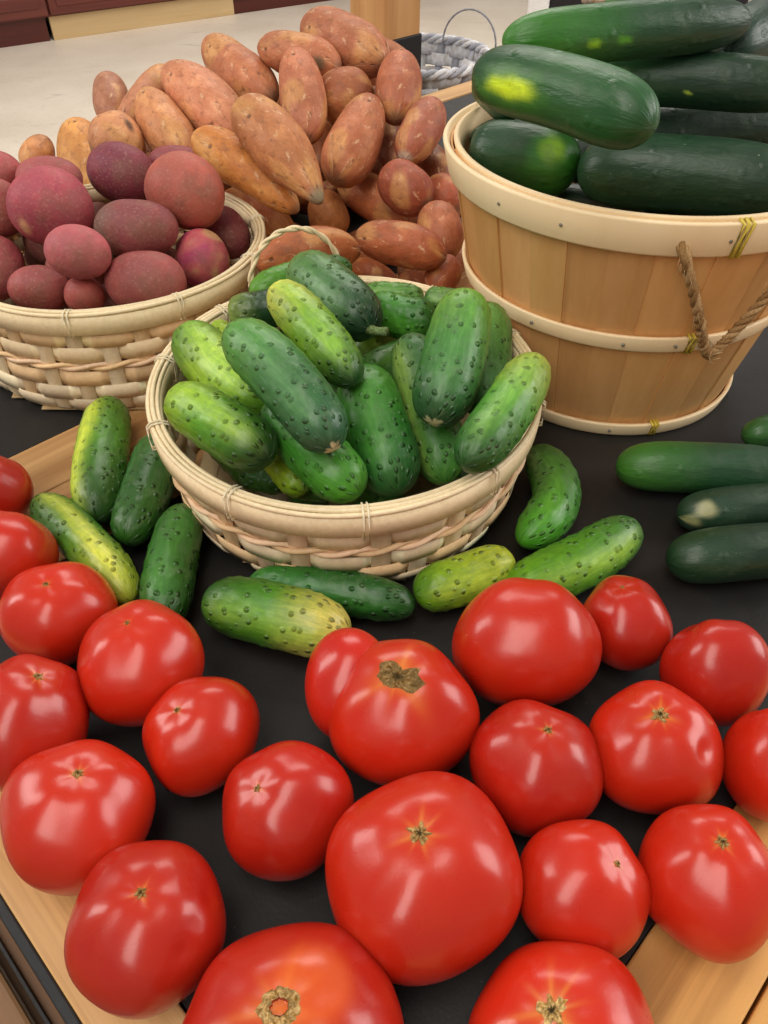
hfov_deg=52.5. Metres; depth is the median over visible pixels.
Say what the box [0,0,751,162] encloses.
floor
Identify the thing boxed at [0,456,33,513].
tomato
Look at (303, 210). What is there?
sweet potato
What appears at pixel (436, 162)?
sweet potato
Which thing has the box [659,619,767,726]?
tomato
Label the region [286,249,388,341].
cucumber
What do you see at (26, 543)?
tomato
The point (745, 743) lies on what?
tomato
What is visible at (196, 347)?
cucumber
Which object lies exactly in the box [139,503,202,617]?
cucumber
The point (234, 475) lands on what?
cucumber
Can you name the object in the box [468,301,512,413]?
cucumber
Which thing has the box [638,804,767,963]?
tomato
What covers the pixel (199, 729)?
tomato
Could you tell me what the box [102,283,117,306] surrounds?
potato
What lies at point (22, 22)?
base cabinet
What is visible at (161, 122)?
sweet potato
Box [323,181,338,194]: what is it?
sweet potato
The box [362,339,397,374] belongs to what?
cucumber
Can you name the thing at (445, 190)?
sweet potato
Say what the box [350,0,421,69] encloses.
wooden post
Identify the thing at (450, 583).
cucumber
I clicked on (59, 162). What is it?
potato
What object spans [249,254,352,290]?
cucumber
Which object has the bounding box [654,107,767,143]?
cucumber
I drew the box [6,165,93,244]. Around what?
potato
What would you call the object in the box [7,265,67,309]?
potato
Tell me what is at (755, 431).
cucumber
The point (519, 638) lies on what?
tomato
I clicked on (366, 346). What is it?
cucumber
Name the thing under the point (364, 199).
sweet potato
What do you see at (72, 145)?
sweet potato
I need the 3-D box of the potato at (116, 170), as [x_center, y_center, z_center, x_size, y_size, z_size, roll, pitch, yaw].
[-0.233,-0.300,0.691,0.060,0.051,0.052,0,43,0]
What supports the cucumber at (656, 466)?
on the display table
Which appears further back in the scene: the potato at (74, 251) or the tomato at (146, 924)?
the potato at (74, 251)
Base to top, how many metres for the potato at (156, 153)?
0.032 m
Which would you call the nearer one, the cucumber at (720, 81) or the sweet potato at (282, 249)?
the cucumber at (720, 81)
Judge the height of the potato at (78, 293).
0.030 m
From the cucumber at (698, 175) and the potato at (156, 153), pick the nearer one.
the cucumber at (698, 175)
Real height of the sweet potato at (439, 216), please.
0.044 m
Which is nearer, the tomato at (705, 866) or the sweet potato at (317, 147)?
the tomato at (705, 866)
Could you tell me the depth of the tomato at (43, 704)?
0.36 m
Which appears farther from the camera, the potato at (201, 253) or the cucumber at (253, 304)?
the potato at (201, 253)
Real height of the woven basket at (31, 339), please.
0.088 m
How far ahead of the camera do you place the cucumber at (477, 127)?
0.57 m
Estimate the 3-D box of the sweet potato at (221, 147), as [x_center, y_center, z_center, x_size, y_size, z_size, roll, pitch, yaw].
[-0.119,-0.299,0.675,0.121,0.055,0.041,26,49,25]
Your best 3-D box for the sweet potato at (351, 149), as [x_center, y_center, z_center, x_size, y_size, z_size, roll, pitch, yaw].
[-0.026,-0.340,0.714,0.049,0.064,0.096,14,45,15]
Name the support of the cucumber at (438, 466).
on the cucumber at (463, 473)
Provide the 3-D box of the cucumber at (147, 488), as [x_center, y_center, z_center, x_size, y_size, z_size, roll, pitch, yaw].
[-0.157,-0.017,0.518,0.034,0.034,0.103,0,43,0]
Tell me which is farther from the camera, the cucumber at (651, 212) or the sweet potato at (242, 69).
the sweet potato at (242, 69)
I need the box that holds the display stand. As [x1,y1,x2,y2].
[527,0,747,13]
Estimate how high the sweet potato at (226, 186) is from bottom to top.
0.045 m
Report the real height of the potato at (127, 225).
0.046 m
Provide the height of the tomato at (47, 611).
0.052 m
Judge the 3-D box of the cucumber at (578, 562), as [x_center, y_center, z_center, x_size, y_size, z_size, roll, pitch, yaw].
[0.116,0.031,0.468,0.102,0.035,0.035,-23,48,-23]
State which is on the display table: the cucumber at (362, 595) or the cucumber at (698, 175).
the cucumber at (362, 595)
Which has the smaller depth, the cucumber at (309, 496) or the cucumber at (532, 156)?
the cucumber at (309, 496)
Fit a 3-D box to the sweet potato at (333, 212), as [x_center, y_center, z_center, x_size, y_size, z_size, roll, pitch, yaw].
[-0.053,-0.282,0.741,0.040,0.044,0.045,0,43,0]
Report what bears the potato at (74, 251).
on the potato at (78, 293)
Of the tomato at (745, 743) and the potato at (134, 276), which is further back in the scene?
the potato at (134, 276)
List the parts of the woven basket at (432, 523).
handle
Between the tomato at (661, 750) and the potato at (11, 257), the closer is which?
the tomato at (661, 750)
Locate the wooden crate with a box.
[0,949,44,1023]
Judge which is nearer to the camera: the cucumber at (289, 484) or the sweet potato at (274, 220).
the cucumber at (289, 484)
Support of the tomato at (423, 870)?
on the display table
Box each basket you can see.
[0,184,265,410]
[145,225,545,579]
[421,8,496,95]
[443,102,767,434]
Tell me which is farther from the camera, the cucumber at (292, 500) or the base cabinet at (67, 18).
the base cabinet at (67, 18)
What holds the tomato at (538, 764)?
on the display table
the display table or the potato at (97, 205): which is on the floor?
the display table
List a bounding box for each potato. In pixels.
[0,151,19,183]
[0,179,18,236]
[0,236,24,299]
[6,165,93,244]
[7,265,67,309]
[15,155,82,183]
[17,304,70,309]
[18,134,54,163]
[22,235,45,264]
[24,250,39,264]
[44,224,111,279]
[45,260,104,284]
[56,117,90,184]
[64,278,105,309]
[86,141,151,200]
[88,110,145,153]
[91,202,105,228]
[92,71,127,114]
[94,199,178,255]
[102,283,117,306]
[104,251,186,304]
[118,63,164,124]
[134,86,194,150]
[144,151,224,229]
[145,142,151,156]
[149,145,193,162]
[160,59,238,132]
[166,248,174,258]
[175,228,229,285]
[191,125,299,214]
[201,33,278,102]
[205,206,250,259]
[223,183,230,190]
[225,187,293,237]
[230,93,323,204]
[256,226,360,271]
[257,30,341,75]
[279,46,326,144]
[296,175,339,207]
[298,206,307,214]
[300,6,389,78]
[308,189,349,231]
[313,121,332,175]
[321,93,384,188]
[322,66,373,124]
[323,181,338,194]
[337,172,416,223]
[349,229,388,265]
[352,257,397,278]
[355,220,446,270]
[370,78,376,85]
[371,158,382,174]
[376,48,421,125]
[377,158,433,216]
[378,122,399,166]
[384,37,404,51]
[394,96,446,163]
[397,241,464,275]
[398,270,424,283]
[416,144,448,176]
[417,200,463,256]
[423,254,461,287]
[430,173,460,215]
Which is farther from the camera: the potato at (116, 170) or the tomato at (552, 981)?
the potato at (116, 170)
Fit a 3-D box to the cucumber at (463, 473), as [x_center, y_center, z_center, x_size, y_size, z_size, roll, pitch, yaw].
[0.049,-0.029,0.519,0.028,0.028,0.065,-5,43,-5]
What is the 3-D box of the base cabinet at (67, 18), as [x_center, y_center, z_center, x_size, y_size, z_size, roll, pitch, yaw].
[-0.853,-3.801,5.010,2.978,0.879,0.605,-26,49,-25]
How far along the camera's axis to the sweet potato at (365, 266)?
0.71 m
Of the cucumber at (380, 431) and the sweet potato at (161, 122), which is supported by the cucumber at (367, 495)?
the cucumber at (380, 431)
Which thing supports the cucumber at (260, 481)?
in the woven basket at (432, 523)
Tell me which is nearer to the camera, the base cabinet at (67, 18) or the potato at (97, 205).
the potato at (97, 205)
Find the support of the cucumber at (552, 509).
on the display table
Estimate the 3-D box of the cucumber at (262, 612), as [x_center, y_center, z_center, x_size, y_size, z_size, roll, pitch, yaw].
[-0.060,0.058,0.433,0.088,0.037,0.037,12,45,13]
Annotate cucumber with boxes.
[29,492,139,606]
[70,396,131,524]
[110,433,174,546]
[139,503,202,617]
[163,381,277,472]
[171,320,263,414]
[201,576,350,657]
[209,454,256,491]
[211,319,228,332]
[221,317,347,453]
[228,288,277,326]
[239,469,281,494]
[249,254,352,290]
[250,563,415,621]
[260,404,367,503]
[264,454,308,497]
[267,279,363,388]
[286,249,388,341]
[287,495,327,504]
[296,489,326,502]
[329,383,337,392]
[336,363,420,497]
[349,487,405,504]
[355,336,394,354]
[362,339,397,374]
[367,281,423,297]
[375,290,434,338]
[391,332,462,485]
[412,288,491,426]
[413,545,515,611]
[424,286,455,307]
[454,352,550,473]
[457,471,468,479]
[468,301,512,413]
[469,119,580,195]
[470,119,525,141]
[472,44,659,149]
[472,88,514,119]
[502,0,751,62]
[506,515,643,595]
[515,443,581,549]
[555,183,644,212]
[573,139,590,182]
[577,133,767,215]
[581,0,621,3]
[609,51,767,112]
[616,441,767,492]
[645,211,695,215]
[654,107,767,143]
[666,522,767,583]
[676,483,767,530]
[712,0,767,56]
[741,414,767,446]
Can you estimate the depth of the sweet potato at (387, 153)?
0.76 m
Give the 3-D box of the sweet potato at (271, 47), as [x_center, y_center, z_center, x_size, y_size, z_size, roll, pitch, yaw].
[-0.084,-0.450,0.767,0.093,0.041,0.040,20,47,20]
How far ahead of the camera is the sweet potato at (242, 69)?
0.78 m
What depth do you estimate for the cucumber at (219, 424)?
0.42 m
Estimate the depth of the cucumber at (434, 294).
0.56 m
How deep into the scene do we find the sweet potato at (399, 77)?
0.72 m
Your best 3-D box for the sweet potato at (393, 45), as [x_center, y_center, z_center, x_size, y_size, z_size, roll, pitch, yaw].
[0.006,-0.483,0.835,0.037,0.039,0.095,-23,48,-22]
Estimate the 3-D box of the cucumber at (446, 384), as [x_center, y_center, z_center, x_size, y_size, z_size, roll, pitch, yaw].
[0.041,-0.092,0.464,0.039,0.058,0.086,9,44,10]
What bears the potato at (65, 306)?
in the woven basket at (31, 339)
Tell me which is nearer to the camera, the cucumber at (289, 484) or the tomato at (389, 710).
the tomato at (389, 710)
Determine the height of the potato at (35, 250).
0.044 m
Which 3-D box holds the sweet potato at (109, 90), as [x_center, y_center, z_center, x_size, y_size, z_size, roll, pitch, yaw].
[-0.280,-0.423,0.799,0.037,0.042,0.083,-11,44,-12]
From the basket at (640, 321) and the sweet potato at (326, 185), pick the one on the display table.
the basket at (640, 321)
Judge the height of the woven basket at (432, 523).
0.120 m
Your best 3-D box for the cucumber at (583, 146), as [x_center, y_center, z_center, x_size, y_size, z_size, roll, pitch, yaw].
[0.186,-0.274,0.603,0.106,0.038,0.038,-3,43,-3]
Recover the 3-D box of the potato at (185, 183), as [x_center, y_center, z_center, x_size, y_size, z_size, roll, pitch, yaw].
[-0.161,-0.260,0.630,0.064,0.060,0.059,0,43,0]
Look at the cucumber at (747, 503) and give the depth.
0.49 m
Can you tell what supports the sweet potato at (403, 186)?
on the sweet potato at (364, 199)
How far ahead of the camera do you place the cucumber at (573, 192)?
0.55 m
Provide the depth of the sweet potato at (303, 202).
0.80 m
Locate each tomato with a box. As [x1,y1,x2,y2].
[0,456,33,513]
[0,510,58,598]
[0,562,117,664]
[0,654,89,791]
[0,739,155,895]
[64,840,225,1019]
[77,599,204,726]
[142,677,259,796]
[182,922,403,1023]
[222,740,353,881]
[305,628,479,785]
[325,771,522,985]
[452,577,601,705]
[468,940,653,1023]
[469,699,603,837]
[520,819,650,957]
[583,575,672,670]
[589,680,723,814]
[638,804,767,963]
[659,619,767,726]
[722,708,767,821]
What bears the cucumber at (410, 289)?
on the cucumber at (366, 346)
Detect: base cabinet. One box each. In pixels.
[0,0,50,47]
[45,0,329,39]
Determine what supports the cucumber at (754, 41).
on the cucumber at (746, 126)
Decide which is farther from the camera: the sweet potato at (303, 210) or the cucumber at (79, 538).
the sweet potato at (303, 210)
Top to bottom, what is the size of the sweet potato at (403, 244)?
0.037 m
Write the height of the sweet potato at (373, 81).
0.030 m
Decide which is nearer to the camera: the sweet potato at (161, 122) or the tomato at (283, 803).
the tomato at (283, 803)
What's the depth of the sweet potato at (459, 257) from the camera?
0.74 m
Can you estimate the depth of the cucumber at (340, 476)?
0.43 m
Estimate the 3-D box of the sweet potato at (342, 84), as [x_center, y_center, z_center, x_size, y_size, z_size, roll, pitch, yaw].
[-0.038,-0.402,0.753,0.056,0.052,0.053,0,43,0]
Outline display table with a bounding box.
[0,80,767,1023]
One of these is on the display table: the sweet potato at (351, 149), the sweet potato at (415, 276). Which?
the sweet potato at (415, 276)
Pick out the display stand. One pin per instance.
(533, 5)
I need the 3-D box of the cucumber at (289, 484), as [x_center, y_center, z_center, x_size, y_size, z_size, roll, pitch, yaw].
[-0.059,-0.025,0.467,0.021,0.023,0.040,-27,49,-25]
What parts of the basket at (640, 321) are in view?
rope handle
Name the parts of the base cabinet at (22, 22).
door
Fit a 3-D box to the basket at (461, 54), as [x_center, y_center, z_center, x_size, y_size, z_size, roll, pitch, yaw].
[0.055,-0.783,1.382,0.273,0.163,0.273,22,47,21]
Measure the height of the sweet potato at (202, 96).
0.064 m
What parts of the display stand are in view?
white edge panel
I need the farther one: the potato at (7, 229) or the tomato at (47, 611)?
the potato at (7, 229)
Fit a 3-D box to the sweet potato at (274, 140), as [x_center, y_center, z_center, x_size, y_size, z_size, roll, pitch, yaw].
[-0.084,-0.299,0.635,0.046,0.062,0.116,-28,50,-26]
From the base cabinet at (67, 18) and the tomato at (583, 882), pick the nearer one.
the tomato at (583, 882)
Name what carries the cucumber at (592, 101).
in the basket at (640, 321)
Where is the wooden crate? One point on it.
(16, 1007)
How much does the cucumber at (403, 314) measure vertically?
0.032 m
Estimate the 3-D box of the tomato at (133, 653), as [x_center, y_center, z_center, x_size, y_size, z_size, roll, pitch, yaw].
[-0.125,0.077,0.402,0.064,0.057,0.064,0,43,0]
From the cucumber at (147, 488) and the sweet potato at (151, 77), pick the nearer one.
the cucumber at (147, 488)
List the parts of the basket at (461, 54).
wire handle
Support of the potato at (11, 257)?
on the potato at (65, 306)
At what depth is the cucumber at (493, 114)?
0.55 m
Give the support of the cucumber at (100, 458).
on the display table
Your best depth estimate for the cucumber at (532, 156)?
0.53 m
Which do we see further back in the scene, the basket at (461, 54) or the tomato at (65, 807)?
the basket at (461, 54)
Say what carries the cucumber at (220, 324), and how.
in the woven basket at (432, 523)
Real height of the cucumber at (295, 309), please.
0.040 m
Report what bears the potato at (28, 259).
in the woven basket at (31, 339)
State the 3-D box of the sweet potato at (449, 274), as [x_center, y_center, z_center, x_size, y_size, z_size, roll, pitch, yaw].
[0.050,-0.202,0.666,0.029,0.032,0.040,20,47,20]
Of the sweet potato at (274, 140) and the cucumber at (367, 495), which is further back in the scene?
the sweet potato at (274, 140)
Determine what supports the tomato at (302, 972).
on the display table
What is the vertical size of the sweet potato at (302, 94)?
0.066 m
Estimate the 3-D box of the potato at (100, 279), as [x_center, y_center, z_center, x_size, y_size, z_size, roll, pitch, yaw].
[-0.251,-0.200,0.639,0.049,0.040,0.042,0,43,0]
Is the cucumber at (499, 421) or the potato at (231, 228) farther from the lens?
the potato at (231, 228)
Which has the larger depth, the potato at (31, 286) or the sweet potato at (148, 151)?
the sweet potato at (148, 151)
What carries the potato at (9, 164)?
in the woven basket at (31, 339)
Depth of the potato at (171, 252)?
0.71 m
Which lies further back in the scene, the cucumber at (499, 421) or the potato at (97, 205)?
the potato at (97, 205)
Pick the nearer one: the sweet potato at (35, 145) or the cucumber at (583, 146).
the cucumber at (583, 146)
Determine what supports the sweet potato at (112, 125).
on the sweet potato at (72, 145)
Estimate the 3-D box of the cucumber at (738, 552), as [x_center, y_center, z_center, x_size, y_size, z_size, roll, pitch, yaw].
[0.220,0.024,0.474,0.098,0.035,0.035,-4,43,-5]
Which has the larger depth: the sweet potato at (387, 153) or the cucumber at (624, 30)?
the sweet potato at (387, 153)
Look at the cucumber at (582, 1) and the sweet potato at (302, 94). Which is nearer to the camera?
the cucumber at (582, 1)
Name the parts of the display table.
rail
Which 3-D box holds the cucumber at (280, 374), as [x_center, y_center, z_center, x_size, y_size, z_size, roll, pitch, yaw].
[-0.054,-0.071,0.426,0.035,0.048,0.098,-30,51,-28]
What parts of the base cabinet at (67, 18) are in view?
door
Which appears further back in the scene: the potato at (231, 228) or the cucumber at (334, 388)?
the potato at (231, 228)
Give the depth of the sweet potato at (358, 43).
0.76 m
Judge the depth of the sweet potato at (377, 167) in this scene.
0.79 m
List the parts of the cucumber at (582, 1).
dried stem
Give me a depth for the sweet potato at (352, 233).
0.75 m
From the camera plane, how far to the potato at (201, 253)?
0.62 m
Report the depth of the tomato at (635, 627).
0.41 m
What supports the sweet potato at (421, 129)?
on the sweet potato at (445, 190)

